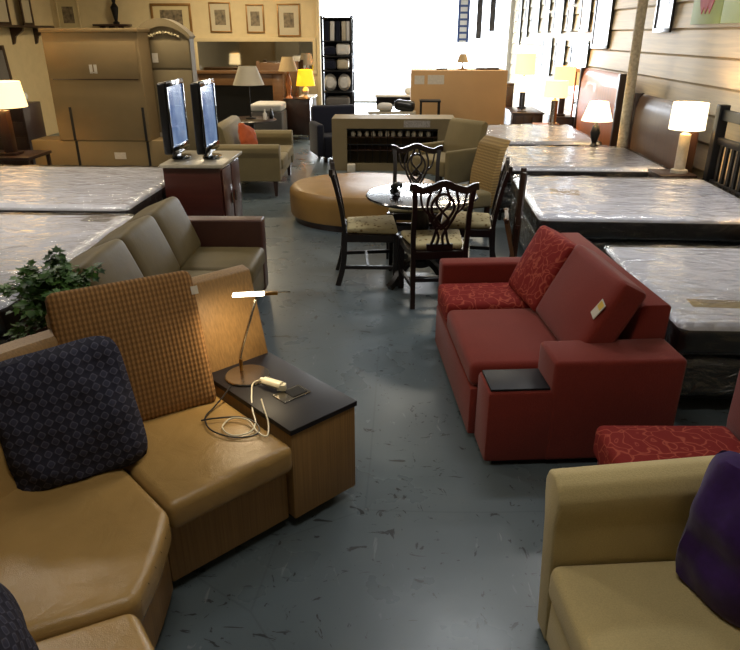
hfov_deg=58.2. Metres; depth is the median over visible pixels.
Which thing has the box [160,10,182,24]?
print
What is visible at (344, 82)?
round pillow
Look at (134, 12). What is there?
wall partition
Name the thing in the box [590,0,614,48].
framed picture
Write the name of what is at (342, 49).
linens
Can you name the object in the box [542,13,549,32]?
framed picture
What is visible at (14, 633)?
throw pillow
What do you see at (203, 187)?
base cabinet
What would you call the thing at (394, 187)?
ornament
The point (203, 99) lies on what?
television
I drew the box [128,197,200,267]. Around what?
cushion
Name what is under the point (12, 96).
table lamp
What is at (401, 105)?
bundle
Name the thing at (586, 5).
framed picture
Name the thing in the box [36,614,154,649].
seat cushion
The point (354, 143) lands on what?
shelf
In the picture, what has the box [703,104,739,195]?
headboard
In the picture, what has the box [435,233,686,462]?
sofa
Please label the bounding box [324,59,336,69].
linens
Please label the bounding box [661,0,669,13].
print
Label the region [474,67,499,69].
tray
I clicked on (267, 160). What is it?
loveseat
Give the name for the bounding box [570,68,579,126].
mirror
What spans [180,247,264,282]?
seat cushion
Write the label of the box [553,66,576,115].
table lamp
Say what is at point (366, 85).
ground
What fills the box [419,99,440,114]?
stool
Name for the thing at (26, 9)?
print
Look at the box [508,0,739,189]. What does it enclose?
wall
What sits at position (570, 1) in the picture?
framed picture
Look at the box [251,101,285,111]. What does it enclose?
cushion
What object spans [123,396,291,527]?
seat cushion
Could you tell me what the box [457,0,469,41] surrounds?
hanging banner
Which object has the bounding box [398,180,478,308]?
dining chair
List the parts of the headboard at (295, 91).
post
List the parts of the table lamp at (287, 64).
lamp shade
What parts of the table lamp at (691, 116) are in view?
lamp shade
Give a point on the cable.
(204, 419)
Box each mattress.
[0,164,165,215]
[0,212,133,333]
[486,124,601,145]
[498,146,667,183]
[510,174,739,241]
[602,244,739,355]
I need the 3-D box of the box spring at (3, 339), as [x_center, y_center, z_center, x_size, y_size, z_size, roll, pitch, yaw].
[-3.153,-0.237,4.756,2.358,0.273,2.070,1,24,2]
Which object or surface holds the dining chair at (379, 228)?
on the floor
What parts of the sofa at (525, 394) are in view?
arm, arm, backrest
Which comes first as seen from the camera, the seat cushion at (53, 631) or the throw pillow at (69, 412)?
the seat cushion at (53, 631)
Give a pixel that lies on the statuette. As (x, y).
(114, 8)
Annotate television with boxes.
[156,78,190,159]
[190,78,221,159]
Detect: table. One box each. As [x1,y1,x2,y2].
[0,150,51,164]
[239,116,276,129]
[299,94,316,105]
[366,183,477,289]
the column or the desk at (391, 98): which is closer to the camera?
the column
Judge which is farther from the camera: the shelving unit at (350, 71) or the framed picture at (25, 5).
the framed picture at (25, 5)
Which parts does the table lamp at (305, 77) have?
lamp shade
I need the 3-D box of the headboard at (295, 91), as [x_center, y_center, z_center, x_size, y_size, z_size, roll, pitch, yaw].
[-1.943,-4.862,14.214,0.880,1.450,0.090,1,24,2]
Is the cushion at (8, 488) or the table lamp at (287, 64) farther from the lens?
the table lamp at (287, 64)
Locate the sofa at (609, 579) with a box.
[538,455,739,649]
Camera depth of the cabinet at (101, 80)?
8.90 m
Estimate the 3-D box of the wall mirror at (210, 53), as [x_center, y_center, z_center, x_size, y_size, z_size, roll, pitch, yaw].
[-2.456,-5.775,14.268,2.620,0.720,0.045,1,24,2]
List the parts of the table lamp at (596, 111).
lamp shade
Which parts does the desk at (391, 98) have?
rail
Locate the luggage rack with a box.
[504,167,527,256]
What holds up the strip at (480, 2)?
hanging from the ceiling
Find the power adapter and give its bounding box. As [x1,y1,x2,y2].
[221,377,286,436]
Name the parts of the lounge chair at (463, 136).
arm, seat, arm, backrest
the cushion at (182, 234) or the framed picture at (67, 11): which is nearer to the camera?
the cushion at (182, 234)
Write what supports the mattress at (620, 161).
on the box spring at (506, 200)
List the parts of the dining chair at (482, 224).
seat, seat rail, leg, post, post, rail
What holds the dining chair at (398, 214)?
on the floor
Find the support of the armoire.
on the floor
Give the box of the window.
[354,0,512,102]
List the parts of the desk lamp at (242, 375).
arm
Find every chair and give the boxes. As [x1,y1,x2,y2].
[309,104,354,162]
[329,159,398,285]
[386,143,442,258]
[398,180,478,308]
[408,118,487,182]
[430,135,510,229]
[438,157,512,263]
[593,370,739,464]
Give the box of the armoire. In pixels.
[137,18,197,152]
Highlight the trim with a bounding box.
[315,0,321,104]
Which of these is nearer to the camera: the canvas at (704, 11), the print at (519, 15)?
the canvas at (704, 11)
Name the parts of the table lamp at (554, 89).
lamp shade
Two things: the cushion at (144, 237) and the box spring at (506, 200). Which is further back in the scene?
the box spring at (506, 200)
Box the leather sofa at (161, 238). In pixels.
[22,197,268,335]
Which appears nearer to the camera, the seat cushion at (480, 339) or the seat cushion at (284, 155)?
the seat cushion at (480, 339)
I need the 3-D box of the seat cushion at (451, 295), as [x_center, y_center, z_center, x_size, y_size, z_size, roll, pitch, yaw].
[0.829,-0.148,4.242,0.750,0.170,0.400,-1,24,-3]
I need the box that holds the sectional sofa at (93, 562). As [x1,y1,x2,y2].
[0,265,356,649]
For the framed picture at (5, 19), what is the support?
on the wall shelf at (15, 30)
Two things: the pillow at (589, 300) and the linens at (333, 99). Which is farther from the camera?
the linens at (333, 99)
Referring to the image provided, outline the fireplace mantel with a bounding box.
[197,70,286,125]
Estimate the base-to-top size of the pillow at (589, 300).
0.458 m
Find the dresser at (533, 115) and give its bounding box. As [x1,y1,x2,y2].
[504,107,544,123]
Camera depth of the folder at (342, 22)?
11.21 m
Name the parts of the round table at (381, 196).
leg, leg, leg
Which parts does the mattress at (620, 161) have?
mattress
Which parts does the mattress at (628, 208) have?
mattress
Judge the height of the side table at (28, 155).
0.540 m
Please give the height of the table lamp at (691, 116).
0.700 m
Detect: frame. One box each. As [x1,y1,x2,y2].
[498,210,511,219]
[680,393,732,397]
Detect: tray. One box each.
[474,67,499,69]
[482,369,549,391]
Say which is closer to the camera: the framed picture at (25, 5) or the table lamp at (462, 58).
the table lamp at (462, 58)
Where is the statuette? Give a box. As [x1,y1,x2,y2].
[110,0,119,23]
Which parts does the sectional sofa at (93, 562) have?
backrest, backrest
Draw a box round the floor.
[36,102,731,649]
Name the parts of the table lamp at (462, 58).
lamp shade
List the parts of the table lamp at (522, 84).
lamp shade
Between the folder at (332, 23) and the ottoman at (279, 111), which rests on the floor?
the ottoman at (279, 111)
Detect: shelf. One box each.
[0,25,54,44]
[92,24,131,27]
[347,132,437,150]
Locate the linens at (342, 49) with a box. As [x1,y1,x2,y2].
[336,43,349,55]
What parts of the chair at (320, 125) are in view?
arm, backrest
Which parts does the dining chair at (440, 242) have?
leg, leg, post, seat rail, seat, rail, leg, post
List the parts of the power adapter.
cord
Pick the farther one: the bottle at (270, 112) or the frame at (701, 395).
the bottle at (270, 112)
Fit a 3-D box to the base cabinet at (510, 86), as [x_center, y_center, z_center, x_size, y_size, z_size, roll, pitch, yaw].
[2.771,-4.489,13.859,0.340,1.050,0.540,1,24,2]
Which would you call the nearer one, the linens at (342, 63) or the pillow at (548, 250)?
the pillow at (548, 250)
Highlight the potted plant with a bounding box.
[0,245,105,340]
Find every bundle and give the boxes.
[377,102,392,110]
[394,99,414,111]
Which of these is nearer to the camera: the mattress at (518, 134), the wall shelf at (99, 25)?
the mattress at (518, 134)
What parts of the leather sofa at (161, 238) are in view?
arm, arm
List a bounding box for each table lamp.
[0,80,27,155]
[233,66,263,118]
[278,57,297,97]
[296,69,314,97]
[457,54,468,69]
[514,53,535,108]
[514,77,533,111]
[543,80,568,124]
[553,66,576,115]
[581,101,612,146]
[668,101,709,173]
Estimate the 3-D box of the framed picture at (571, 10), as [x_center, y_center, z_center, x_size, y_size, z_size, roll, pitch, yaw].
[3.941,-6.017,13.085,0.029,0.430,0.500,1,24,2]
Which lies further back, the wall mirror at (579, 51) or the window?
the window
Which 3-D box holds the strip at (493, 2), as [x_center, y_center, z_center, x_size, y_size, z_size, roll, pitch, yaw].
[3.590,-9.384,19.330,0.160,1.550,0.020,1,24,2]
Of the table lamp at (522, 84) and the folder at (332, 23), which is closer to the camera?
the folder at (332, 23)
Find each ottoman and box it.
[251,101,286,129]
[290,172,434,231]
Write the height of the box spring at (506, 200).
0.293 m
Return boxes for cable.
[201,385,259,437]
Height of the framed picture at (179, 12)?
0.560 m
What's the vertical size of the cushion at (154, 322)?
0.589 m
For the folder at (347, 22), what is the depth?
11.21 m
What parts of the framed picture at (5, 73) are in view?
panel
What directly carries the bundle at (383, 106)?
on the bench
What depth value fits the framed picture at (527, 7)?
17.61 m
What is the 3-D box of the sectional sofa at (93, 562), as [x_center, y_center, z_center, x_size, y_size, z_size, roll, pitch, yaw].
[-0.809,0.673,2.184,2.153,0.921,1.827,-20,31,-39]
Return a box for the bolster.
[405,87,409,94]
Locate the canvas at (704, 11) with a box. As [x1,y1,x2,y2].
[690,0,723,24]
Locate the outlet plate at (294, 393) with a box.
[272,384,310,402]
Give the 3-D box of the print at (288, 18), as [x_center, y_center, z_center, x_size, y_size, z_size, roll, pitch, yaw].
[-1.706,-6.404,13.972,0.216,0.284,0.002,1,24,2]
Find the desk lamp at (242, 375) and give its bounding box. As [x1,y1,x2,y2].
[225,291,289,386]
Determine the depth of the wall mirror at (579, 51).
12.37 m
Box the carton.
[31,136,171,166]
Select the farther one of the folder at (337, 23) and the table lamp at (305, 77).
the table lamp at (305, 77)
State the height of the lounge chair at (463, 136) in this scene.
0.894 m
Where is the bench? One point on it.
(413, 112)
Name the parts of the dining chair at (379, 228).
rail, post, post, leg, leg, seat rail, seat, leg, leg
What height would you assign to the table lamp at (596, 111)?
0.580 m
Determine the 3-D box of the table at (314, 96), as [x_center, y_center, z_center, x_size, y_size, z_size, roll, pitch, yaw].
[-1.309,-4.493,14.205,0.320,0.780,0.600,1,24,2]
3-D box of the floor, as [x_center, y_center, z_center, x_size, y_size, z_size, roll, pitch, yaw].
[-1.554,-2.013,9.620,10.900,0.100,25.100,1,24,2]
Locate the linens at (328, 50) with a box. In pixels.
[324,46,335,55]
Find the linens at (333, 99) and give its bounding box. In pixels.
[326,95,349,104]
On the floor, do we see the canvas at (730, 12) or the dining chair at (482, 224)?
the dining chair at (482, 224)
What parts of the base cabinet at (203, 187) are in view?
door, door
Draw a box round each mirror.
[194,38,316,73]
[569,41,589,67]
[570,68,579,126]
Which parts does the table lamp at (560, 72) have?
lamp shade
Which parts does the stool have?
seat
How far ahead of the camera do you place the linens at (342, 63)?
11.44 m
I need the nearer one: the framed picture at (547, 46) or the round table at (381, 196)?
the round table at (381, 196)
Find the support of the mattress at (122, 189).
on the box spring
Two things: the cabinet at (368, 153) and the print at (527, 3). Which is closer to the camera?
the cabinet at (368, 153)
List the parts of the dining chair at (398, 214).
leg, post, seat rail, seat, rail, post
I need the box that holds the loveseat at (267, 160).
[216,115,293,195]
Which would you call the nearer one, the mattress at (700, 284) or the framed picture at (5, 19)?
the mattress at (700, 284)
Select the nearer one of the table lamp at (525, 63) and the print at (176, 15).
the table lamp at (525, 63)
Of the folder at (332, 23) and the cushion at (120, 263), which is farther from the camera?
the folder at (332, 23)
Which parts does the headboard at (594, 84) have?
post, post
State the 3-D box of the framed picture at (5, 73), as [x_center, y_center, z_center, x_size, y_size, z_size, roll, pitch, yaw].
[-6.708,-4.063,11.961,0.202,1.770,1.240,1,24,2]
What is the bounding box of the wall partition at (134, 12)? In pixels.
[49,0,317,104]
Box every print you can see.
[0,0,8,21]
[21,0,31,22]
[61,7,74,22]
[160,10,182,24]
[214,10,225,24]
[250,11,259,25]
[283,13,293,27]
[518,3,521,30]
[525,3,528,25]
[558,50,561,59]
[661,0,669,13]
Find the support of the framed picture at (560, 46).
attached to the wall at (696, 62)
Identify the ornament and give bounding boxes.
[390,181,402,194]
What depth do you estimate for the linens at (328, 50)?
11.36 m
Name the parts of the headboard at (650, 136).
post, post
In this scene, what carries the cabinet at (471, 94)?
on the floor
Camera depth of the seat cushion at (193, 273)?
4.61 m
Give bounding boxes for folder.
[325,21,329,40]
[330,21,335,40]
[335,21,340,40]
[341,21,346,40]
[346,21,349,40]
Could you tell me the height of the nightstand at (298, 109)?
0.800 m
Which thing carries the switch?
attached to the desk lamp at (242, 375)
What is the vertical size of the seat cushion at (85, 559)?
0.130 m
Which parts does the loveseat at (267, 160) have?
backrest, arm, arm, leg, leg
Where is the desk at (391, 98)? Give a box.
[375,93,409,109]
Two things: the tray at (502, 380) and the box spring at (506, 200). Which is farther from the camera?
the box spring at (506, 200)
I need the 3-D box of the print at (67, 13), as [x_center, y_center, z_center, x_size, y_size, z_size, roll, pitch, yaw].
[-6.402,-6.578,14.108,0.240,0.320,0.002,1,24,2]
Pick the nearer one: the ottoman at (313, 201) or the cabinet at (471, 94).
the ottoman at (313, 201)
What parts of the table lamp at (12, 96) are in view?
lamp shade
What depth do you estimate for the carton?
9.28 m
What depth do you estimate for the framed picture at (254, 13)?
13.98 m
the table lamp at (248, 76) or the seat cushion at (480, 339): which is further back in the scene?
the table lamp at (248, 76)
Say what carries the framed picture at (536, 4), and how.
attached to the wall at (696, 62)
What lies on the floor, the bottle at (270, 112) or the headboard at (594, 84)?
the headboard at (594, 84)
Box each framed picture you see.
[0,0,11,24]
[18,0,34,24]
[54,0,81,27]
[149,3,192,31]
[208,2,231,31]
[245,4,264,32]
[277,4,300,36]
[516,0,522,44]
[523,0,529,36]
[530,0,540,32]
[540,37,552,75]
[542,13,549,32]
[544,0,551,10]
[552,0,565,33]
[553,40,566,67]
[565,7,574,30]
[568,0,575,4]
[578,0,592,31]
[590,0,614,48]
[652,0,675,32]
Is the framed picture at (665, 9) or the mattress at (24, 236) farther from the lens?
the framed picture at (665, 9)
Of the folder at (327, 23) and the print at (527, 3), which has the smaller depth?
the folder at (327, 23)
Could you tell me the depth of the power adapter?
2.90 m
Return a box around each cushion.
[0,442,16,499]
[0,468,171,641]
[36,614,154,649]
[45,270,215,421]
[69,239,143,286]
[95,215,179,276]
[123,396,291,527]
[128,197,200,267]
[179,270,213,276]
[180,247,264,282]
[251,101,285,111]
[280,145,292,159]
[281,152,287,168]
[438,282,529,322]
[447,308,557,384]
[549,561,739,649]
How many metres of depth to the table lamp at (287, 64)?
12.89 m
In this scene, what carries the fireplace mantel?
on the floor
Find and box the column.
[617,0,648,145]
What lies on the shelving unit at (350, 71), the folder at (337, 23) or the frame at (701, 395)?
the folder at (337, 23)
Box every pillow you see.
[0,336,147,491]
[0,583,38,649]
[238,123,257,143]
[324,74,336,90]
[338,74,350,90]
[508,225,576,311]
[536,245,645,342]
[676,450,739,627]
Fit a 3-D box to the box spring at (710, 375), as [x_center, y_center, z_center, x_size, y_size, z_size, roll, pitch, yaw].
[2.437,0.003,4.238,1.581,0.246,1.471,1,24,2]
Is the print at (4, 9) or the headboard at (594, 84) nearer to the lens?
the headboard at (594, 84)
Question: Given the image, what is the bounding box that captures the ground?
[324,73,410,99]
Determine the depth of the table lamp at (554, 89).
10.91 m
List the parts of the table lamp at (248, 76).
lamp shade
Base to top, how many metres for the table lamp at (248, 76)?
0.860 m
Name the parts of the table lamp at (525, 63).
lamp shade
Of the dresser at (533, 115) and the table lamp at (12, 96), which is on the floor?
the dresser at (533, 115)
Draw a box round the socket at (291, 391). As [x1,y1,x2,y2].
[284,386,306,396]
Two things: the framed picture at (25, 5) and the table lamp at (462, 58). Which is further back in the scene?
the framed picture at (25, 5)
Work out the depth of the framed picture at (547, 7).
15.09 m
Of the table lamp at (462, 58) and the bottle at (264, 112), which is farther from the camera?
the table lamp at (462, 58)
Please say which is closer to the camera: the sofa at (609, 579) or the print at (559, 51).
the sofa at (609, 579)
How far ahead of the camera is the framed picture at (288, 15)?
13.97 m
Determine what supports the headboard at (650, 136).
on the floor
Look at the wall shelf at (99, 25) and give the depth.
13.95 m
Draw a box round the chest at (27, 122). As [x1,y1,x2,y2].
[0,101,45,164]
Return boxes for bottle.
[263,109,266,119]
[269,108,273,118]
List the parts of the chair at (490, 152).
seat, leg, backrest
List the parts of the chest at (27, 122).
drawer, drawer, drawer, drawer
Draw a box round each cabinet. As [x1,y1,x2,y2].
[38,28,159,140]
[159,150,242,215]
[332,114,454,170]
[410,69,507,123]
[505,82,514,106]
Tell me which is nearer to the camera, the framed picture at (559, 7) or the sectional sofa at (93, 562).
the sectional sofa at (93, 562)
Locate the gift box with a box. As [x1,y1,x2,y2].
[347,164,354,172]
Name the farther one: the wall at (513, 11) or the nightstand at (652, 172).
the wall at (513, 11)
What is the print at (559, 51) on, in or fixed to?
attached to the framed picture at (560, 46)
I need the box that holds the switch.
[239,359,242,370]
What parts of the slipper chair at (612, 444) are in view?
seat, backrest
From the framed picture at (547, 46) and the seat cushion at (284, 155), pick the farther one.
the framed picture at (547, 46)
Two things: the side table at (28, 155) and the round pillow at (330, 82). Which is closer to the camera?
the side table at (28, 155)
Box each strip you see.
[475,0,482,38]
[489,0,495,30]
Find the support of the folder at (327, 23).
on the shelving unit at (350, 71)
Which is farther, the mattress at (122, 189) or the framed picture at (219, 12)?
the framed picture at (219, 12)
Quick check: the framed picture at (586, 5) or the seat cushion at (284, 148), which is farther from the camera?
the framed picture at (586, 5)
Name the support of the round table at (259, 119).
on the floor
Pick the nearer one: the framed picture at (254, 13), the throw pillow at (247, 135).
the throw pillow at (247, 135)
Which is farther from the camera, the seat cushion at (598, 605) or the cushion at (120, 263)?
the cushion at (120, 263)
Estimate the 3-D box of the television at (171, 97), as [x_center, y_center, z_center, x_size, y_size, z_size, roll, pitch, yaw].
[-1.935,-2.066,6.677,0.189,0.745,0.640,0,24,-1]
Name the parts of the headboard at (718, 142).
post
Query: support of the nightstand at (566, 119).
on the floor
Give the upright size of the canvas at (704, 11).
0.800 m
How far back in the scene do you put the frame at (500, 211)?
7.61 m
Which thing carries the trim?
attached to the wall partition at (134, 12)
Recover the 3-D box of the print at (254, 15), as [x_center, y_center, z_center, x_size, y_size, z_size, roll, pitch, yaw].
[-2.416,-6.443,13.987,0.190,0.275,0.002,1,24,2]
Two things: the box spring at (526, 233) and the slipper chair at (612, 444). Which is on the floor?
the slipper chair at (612, 444)
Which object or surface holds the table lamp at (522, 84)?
on the dresser at (533, 115)
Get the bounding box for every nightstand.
[283,97,312,139]
[546,115,572,125]
[647,169,696,177]
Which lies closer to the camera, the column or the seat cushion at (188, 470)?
the seat cushion at (188, 470)
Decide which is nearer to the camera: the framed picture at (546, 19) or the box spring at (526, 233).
the box spring at (526, 233)
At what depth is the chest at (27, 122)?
10.12 m
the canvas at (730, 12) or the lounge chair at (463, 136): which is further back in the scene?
the lounge chair at (463, 136)
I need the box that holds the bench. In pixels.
[368,110,415,114]
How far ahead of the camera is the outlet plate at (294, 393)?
2.91 m
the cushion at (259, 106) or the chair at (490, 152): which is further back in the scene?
the cushion at (259, 106)
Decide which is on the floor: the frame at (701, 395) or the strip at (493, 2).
the frame at (701, 395)
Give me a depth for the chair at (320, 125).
11.21 m
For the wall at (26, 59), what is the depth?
13.44 m
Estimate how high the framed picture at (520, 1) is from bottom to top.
1.400 m
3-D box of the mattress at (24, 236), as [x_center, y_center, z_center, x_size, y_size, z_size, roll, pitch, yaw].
[-3.155,-0.462,4.657,2.389,0.204,2.103,1,24,2]
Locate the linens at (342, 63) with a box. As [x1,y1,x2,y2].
[337,58,349,69]
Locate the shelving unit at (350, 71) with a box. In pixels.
[320,15,354,105]
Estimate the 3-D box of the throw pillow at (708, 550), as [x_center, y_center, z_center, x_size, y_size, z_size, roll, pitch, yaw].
[1.111,0.649,1.839,0.221,0.486,0.501,-15,28,-30]
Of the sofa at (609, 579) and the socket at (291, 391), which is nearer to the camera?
the sofa at (609, 579)
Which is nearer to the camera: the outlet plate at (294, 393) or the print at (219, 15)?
the outlet plate at (294, 393)
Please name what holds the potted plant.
on the side table
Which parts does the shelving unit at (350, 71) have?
post, post, shelf, shelf, shelf, shelf, shelf, panel, post, post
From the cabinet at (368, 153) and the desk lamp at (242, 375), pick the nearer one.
the desk lamp at (242, 375)
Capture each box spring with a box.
[0,325,26,344]
[499,184,513,209]
[509,197,739,250]
[680,354,739,395]
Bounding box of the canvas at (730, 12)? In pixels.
[720,0,739,22]
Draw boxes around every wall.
[0,0,58,135]
[507,0,515,81]
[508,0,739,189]
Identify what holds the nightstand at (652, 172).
on the floor
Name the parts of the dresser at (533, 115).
drawer, drawer, drawer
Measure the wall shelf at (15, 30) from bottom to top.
0.340 m
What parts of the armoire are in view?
door, door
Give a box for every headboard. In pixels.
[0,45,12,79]
[256,61,299,96]
[573,67,626,147]
[627,93,698,172]
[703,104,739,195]
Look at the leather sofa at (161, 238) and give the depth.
4.75 m

